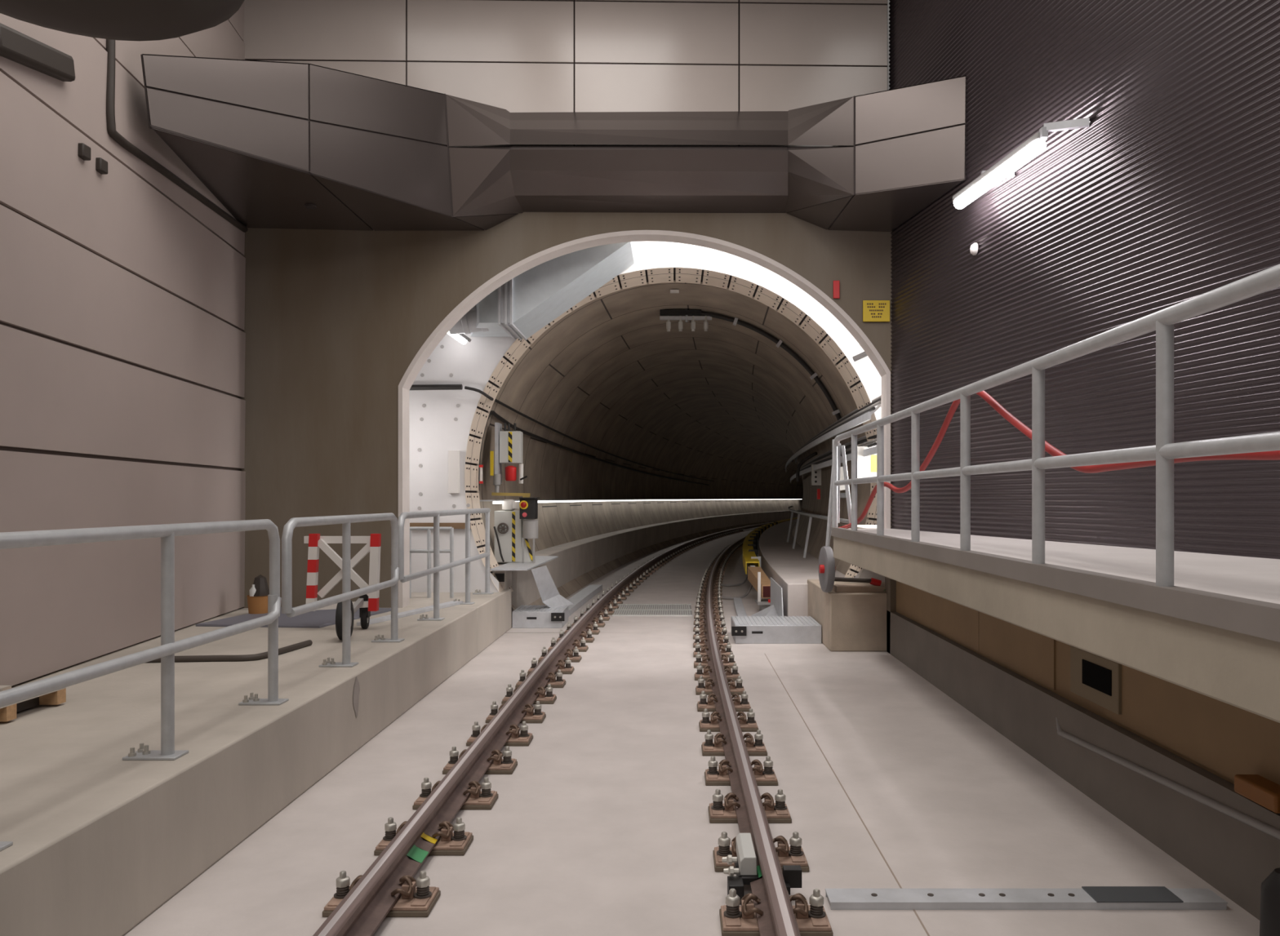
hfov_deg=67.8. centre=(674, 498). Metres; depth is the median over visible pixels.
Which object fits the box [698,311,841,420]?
cable
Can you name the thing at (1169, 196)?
wall
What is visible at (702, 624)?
fastener
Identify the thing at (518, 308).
ventilation duct
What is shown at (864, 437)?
power cable
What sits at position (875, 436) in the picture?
power cable
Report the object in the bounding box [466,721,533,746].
fastener
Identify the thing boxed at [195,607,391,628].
stack
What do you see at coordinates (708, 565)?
fastener
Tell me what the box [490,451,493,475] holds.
marker
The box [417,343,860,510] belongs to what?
bolts
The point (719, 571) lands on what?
fastener
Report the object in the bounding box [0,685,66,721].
pallet
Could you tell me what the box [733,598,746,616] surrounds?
plate
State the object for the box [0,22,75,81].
wall bracket
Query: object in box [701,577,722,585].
fastener
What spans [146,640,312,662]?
cable
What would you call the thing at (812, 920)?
fastener
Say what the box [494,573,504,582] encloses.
dark slot
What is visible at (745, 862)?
sensor
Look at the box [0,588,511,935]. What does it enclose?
platform
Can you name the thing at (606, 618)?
fastener
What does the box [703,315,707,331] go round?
canister
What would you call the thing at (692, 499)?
light strip
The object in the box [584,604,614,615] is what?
fastener
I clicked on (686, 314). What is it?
bracket
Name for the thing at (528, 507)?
control box
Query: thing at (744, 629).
duct
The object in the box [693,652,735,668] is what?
fastener
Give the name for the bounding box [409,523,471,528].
rail
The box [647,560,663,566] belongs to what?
fastener
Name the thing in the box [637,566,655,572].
fastener
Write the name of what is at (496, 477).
bottle
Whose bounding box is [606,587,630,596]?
fastener
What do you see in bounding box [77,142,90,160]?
clip
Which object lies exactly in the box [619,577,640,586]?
fastener
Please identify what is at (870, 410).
power cable
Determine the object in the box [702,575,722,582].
fastener
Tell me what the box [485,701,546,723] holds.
fastener
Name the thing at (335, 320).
wall
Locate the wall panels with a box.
[243,0,887,146]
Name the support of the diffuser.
attached to the lamp at (1033, 146)
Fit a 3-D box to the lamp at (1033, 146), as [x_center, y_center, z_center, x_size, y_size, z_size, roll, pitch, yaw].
[2.495,-2.453,7.083,0.293,0.164,1.572,0,0,-10]
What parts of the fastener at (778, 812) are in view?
plate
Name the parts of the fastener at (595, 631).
plate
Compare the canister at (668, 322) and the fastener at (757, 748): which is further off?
the canister at (668, 322)
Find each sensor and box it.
[722,833,801,905]
[969,243,977,255]
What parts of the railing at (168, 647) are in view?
plate, rail, rail, plate, post, plate, post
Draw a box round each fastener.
[322,871,440,917]
[373,817,473,855]
[412,777,497,809]
[442,746,517,774]
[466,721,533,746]
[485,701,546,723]
[501,684,556,704]
[515,670,565,688]
[527,657,574,674]
[537,646,582,662]
[547,637,588,652]
[555,629,594,643]
[564,622,599,635]
[571,615,604,627]
[577,609,609,621]
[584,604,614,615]
[590,599,618,609]
[595,595,622,604]
[601,591,626,600]
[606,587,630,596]
[610,583,634,592]
[615,580,637,589]
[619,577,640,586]
[622,575,644,582]
[626,572,646,579]
[630,569,649,577]
[634,568,653,574]
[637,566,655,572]
[640,564,657,570]
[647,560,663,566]
[693,608,724,619]
[693,613,725,625]
[693,619,727,631]
[693,626,728,639]
[693,634,730,648]
[693,642,732,657]
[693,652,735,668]
[694,603,723,613]
[694,663,739,680]
[695,594,722,604]
[695,598,723,608]
[695,675,745,695]
[696,590,722,599]
[697,586,722,595]
[697,690,751,711]
[698,708,758,732]
[699,583,722,592]
[700,580,722,588]
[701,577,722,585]
[701,729,767,755]
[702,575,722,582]
[703,572,723,580]
[704,570,724,577]
[704,755,777,786]
[706,568,724,575]
[707,566,724,573]
[707,789,791,823]
[708,564,725,570]
[709,562,726,568]
[712,831,808,871]
[713,557,728,563]
[719,888,833,935]
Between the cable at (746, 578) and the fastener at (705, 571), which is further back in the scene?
the fastener at (705, 571)
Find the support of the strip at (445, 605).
on the platform
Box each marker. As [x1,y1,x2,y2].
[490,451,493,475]
[833,280,839,298]
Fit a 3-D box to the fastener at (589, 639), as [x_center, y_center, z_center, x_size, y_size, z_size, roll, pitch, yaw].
[-1.095,1.512,10.532,0.400,0.135,0.200,0,0,1]
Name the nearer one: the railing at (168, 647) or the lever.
the railing at (168, 647)
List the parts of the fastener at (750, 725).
plate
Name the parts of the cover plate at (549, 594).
plate, leg plate, foot plate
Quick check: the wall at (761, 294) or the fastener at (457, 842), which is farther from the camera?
the wall at (761, 294)
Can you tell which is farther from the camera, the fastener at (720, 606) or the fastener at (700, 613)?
the fastener at (720, 606)
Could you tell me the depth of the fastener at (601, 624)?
11.76 m
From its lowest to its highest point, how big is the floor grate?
0.018 m
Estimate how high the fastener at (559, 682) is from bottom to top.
0.135 m
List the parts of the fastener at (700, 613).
plate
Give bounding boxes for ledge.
[491,510,800,612]
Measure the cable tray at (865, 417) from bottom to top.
0.350 m
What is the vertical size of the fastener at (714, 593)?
0.135 m
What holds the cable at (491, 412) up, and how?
attached to the wall at (726, 406)
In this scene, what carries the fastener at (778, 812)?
on the floor
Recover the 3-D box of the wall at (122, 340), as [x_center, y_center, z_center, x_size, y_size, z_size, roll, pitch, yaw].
[-3.767,-2.070,3.830,0.310,6.700,11.779,0,0,-7]
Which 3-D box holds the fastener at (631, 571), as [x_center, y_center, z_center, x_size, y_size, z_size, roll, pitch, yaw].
[-0.710,1.512,19.258,0.400,0.135,0.200,0,0,4]
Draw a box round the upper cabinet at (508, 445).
[494,422,523,484]
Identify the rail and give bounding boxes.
[312,522,771,935]
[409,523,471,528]
[703,535,800,935]
[742,517,797,574]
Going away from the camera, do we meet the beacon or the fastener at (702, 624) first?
the fastener at (702, 624)
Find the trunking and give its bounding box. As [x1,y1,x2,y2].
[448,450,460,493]
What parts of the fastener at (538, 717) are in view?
plate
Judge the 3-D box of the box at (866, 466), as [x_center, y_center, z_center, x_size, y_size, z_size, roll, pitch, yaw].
[2.238,-0.395,11.057,0.300,0.420,0.106,0,0,0]
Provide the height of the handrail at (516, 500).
0.048 m
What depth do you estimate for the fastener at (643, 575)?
18.61 m
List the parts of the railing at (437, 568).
plate, post, rail, rail, plate, post, plate, post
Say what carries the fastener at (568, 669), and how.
on the floor
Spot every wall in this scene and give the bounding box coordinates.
[0,1,245,686]
[241,212,896,654]
[408,241,884,592]
[464,267,876,592]
[478,282,871,610]
[886,581,1279,920]
[888,0,1279,559]
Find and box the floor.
[123,527,1259,935]
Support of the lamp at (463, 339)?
attached to the wall
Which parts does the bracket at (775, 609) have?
sloped plate, plate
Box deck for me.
[833,524,1279,723]
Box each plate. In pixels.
[489,555,573,608]
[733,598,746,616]
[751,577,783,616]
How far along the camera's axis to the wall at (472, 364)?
11.12 m
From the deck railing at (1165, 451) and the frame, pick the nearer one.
the deck railing at (1165, 451)
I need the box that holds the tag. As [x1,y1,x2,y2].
[817,488,820,499]
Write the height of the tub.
0.360 m
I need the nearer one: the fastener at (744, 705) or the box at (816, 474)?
the fastener at (744, 705)
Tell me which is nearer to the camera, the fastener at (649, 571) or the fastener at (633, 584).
the fastener at (633, 584)
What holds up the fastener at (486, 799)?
on the floor
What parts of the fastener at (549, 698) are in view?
plate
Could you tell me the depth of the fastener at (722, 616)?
11.96 m
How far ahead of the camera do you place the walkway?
14.74 m
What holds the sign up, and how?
attached to the wall at (335, 320)
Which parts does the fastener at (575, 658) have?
plate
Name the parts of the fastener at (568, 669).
plate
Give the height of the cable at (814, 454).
0.524 m
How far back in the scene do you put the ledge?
20.72 m
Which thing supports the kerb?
on the floor
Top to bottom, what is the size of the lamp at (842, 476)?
0.376 m
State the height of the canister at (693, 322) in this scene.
0.230 m
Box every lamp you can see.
[447,331,471,344]
[840,466,846,497]
[952,117,1088,208]
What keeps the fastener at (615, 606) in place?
on the floor
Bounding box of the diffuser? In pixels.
[953,140,1046,208]
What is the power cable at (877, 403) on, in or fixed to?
on the cable tray at (865, 417)
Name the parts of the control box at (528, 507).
leg, leg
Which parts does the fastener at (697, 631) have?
plate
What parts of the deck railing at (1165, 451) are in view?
post, post, post, post, post, post, rail, rail, post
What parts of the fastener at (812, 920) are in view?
plate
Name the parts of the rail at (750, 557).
post, post, post, post, post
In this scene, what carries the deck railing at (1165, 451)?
on the deck
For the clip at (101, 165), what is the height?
0.090 m
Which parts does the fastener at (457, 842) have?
plate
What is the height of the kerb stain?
0.264 m
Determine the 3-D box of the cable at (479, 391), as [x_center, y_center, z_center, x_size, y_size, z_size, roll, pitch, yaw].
[-0.622,-1.071,28.970,1.033,0.468,36.074,0,0,7]
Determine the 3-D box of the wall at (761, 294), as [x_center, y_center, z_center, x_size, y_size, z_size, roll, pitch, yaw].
[0.000,-0.832,11.485,5.240,4.076,0.750,0,0,0]
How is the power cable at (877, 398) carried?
on the cable tray at (865, 417)
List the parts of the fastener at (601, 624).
plate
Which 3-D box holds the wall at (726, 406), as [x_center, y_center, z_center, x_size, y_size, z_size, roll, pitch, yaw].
[5.705,-0.250,45.153,8.381,5.200,68.498,0,0,12]
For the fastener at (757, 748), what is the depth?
5.91 m
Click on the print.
(873, 310)
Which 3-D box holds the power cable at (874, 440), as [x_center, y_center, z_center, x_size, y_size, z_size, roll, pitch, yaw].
[2.782,-0.668,18.830,0.259,0.035,17.765,0,0,4]
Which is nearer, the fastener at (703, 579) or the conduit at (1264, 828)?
the conduit at (1264, 828)
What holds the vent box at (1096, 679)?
attached to the wall at (1013, 678)
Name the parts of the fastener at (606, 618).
plate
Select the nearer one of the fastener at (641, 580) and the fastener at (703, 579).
the fastener at (703, 579)
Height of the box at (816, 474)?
0.360 m
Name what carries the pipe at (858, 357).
attached to the wall at (472, 364)
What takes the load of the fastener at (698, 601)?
on the floor
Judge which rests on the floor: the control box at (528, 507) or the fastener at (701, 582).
the fastener at (701, 582)
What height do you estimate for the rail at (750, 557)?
0.600 m
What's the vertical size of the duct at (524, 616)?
0.206 m
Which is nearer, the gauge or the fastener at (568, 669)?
the fastener at (568, 669)
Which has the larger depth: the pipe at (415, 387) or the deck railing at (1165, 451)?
the pipe at (415, 387)
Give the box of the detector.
[670,289,679,293]
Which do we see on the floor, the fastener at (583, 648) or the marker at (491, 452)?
the fastener at (583, 648)
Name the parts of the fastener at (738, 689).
plate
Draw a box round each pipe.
[409,384,462,390]
[852,351,867,361]
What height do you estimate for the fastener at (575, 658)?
0.135 m
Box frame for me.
[409,527,453,598]
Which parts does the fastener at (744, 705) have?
plate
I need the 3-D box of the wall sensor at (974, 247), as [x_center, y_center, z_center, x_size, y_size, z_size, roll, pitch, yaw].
[2.476,-2.070,7.900,0.050,0.098,0.100,0,0,0]
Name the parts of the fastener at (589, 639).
plate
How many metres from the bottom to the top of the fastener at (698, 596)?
0.135 m
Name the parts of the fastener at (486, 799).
plate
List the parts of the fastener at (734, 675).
plate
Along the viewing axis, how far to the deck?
3.85 m
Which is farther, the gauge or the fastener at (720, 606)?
the fastener at (720, 606)
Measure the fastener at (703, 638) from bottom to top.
0.135 m
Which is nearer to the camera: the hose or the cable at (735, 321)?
the hose
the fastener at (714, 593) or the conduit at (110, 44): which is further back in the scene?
the fastener at (714, 593)
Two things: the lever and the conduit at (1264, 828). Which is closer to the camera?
the conduit at (1264, 828)
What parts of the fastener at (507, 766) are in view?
plate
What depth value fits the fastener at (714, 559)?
23.39 m
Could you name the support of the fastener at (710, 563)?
on the floor
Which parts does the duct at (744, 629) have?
ribbed lid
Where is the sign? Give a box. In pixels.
[862,300,889,321]
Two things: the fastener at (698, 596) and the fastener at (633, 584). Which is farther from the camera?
the fastener at (633, 584)
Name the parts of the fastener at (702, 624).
plate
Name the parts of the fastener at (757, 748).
plate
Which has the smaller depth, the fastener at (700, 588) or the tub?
the tub
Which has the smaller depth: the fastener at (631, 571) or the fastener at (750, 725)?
the fastener at (750, 725)
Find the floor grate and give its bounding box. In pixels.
[612,604,692,616]
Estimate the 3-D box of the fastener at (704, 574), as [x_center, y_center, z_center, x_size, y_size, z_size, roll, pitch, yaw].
[0.750,1.512,18.613,0.400,0.135,0.200,0,0,4]
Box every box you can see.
[519,497,540,563]
[747,566,770,611]
[811,464,821,485]
[857,446,876,483]
[1070,645,1121,715]
[1234,774,1279,813]
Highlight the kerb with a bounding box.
[568,584,602,617]
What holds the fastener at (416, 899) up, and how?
on the floor
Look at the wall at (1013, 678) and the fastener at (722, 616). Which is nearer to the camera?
the wall at (1013, 678)
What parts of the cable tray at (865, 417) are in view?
rail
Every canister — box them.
[666,320,671,331]
[678,316,682,331]
[690,315,695,331]
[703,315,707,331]
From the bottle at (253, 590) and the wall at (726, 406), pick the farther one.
the wall at (726, 406)
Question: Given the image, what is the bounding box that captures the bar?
[491,492,530,497]
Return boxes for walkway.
[759,519,844,616]
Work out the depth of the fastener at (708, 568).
20.38 m
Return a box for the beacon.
[505,466,516,480]
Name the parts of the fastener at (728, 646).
plate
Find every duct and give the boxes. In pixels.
[448,241,635,340]
[511,605,568,628]
[730,616,821,644]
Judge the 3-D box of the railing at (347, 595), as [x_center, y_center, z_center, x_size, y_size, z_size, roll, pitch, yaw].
[-2.200,0.602,6.311,0.220,0.987,2.117,0,0,0]
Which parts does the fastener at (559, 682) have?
plate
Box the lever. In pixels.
[519,463,527,484]
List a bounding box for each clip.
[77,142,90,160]
[95,157,107,174]
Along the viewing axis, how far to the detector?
12.90 m
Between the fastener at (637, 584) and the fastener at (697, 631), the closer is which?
the fastener at (697, 631)
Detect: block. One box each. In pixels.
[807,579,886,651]
[832,584,884,592]
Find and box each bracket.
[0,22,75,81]
[659,309,711,322]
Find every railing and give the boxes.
[0,519,288,851]
[281,512,404,667]
[397,507,493,621]
[832,264,1279,586]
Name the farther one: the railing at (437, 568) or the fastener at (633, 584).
the fastener at (633, 584)
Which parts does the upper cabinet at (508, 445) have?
rail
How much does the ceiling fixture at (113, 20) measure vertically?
3.146 m
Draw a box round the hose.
[840,391,1279,528]
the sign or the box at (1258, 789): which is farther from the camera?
the sign
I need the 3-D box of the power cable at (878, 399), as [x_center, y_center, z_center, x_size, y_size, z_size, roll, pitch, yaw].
[2.722,-1.080,18.834,0.259,0.035,17.771,0,0,4]
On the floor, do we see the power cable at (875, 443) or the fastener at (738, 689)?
the fastener at (738, 689)
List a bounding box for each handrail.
[480,498,801,503]
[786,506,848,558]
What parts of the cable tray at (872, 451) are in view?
rail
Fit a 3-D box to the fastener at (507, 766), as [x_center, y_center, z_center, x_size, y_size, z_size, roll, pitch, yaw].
[-1.130,1.512,5.550,0.400,0.135,0.200,0,0,0]
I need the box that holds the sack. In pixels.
[1259,868,1279,935]
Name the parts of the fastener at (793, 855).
plate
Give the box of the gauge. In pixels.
[479,465,483,484]
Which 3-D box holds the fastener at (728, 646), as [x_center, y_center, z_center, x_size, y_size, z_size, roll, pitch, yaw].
[0.389,1.512,9.565,0.400,0.135,0.200,0,0,1]
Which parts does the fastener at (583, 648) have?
plate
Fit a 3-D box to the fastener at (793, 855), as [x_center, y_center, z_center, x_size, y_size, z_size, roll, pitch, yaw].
[0.370,1.512,4.125,0.400,0.135,0.200,0,0,0]
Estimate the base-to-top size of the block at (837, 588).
0.070 m
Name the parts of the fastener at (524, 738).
plate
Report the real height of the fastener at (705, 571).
0.135 m
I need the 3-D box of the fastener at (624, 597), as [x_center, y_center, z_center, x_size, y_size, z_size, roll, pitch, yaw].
[-0.956,1.512,14.897,0.400,0.135,0.200,0,0,3]
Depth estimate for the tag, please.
16.47 m
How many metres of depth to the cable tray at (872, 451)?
13.97 m
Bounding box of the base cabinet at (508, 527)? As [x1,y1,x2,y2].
[493,499,535,562]
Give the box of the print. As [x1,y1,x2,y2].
[866,303,886,317]
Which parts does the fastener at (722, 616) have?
plate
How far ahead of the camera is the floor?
4.78 m
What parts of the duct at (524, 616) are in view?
ribbed lid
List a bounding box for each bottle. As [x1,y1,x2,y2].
[248,584,256,596]
[493,474,501,493]
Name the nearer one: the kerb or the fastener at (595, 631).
the fastener at (595, 631)
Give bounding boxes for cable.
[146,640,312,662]
[464,386,714,481]
[478,410,708,490]
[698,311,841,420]
[720,574,747,586]
[721,584,752,599]
[786,406,875,466]
[789,400,880,464]
[791,397,880,462]
[792,442,876,475]
[794,395,880,460]
[795,452,817,481]
[800,435,876,469]
[800,439,876,470]
[802,436,866,466]
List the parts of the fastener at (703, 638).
plate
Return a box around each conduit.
[105,39,247,232]
[1055,717,1279,839]
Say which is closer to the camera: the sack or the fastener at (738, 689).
the sack
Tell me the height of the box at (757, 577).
0.560 m
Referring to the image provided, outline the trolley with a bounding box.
[817,443,881,592]
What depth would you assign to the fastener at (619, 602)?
14.25 m
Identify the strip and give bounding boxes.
[356,601,462,626]
[480,498,801,501]
[825,886,1227,910]
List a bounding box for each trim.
[398,230,890,608]
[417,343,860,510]
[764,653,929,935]
[831,527,1279,642]
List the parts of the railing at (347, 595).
plate, rail, rail, post, plate, post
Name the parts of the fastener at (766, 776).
plate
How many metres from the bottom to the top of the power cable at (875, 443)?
0.035 m
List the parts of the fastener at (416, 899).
plate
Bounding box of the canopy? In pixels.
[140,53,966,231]
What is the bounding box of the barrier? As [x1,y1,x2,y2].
[303,533,381,640]
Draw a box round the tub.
[246,574,269,613]
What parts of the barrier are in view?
striped post, axle arm, striped post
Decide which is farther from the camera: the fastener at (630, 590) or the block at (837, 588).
the fastener at (630, 590)
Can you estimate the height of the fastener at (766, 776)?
0.135 m
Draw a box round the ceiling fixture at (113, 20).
[0,0,244,40]
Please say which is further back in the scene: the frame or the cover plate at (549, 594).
the cover plate at (549, 594)
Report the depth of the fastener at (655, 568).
21.09 m
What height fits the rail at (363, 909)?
0.137 m
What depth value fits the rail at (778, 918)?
4.53 m
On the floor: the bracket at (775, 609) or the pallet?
the bracket at (775, 609)
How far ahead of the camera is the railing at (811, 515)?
16.36 m
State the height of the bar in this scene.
0.180 m
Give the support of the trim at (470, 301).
attached to the wall at (335, 320)
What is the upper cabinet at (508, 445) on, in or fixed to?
attached to the wall at (726, 406)
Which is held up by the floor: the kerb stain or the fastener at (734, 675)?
the fastener at (734, 675)
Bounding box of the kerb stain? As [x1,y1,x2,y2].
[352,676,359,717]
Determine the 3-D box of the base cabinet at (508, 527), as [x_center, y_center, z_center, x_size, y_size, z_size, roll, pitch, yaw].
[-2.061,0.415,12.384,0.521,0.810,0.432,0,0,0]
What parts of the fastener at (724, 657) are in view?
plate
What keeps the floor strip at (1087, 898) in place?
on the floor
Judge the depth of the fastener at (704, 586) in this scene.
16.19 m
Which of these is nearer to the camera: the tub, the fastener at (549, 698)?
the fastener at (549, 698)

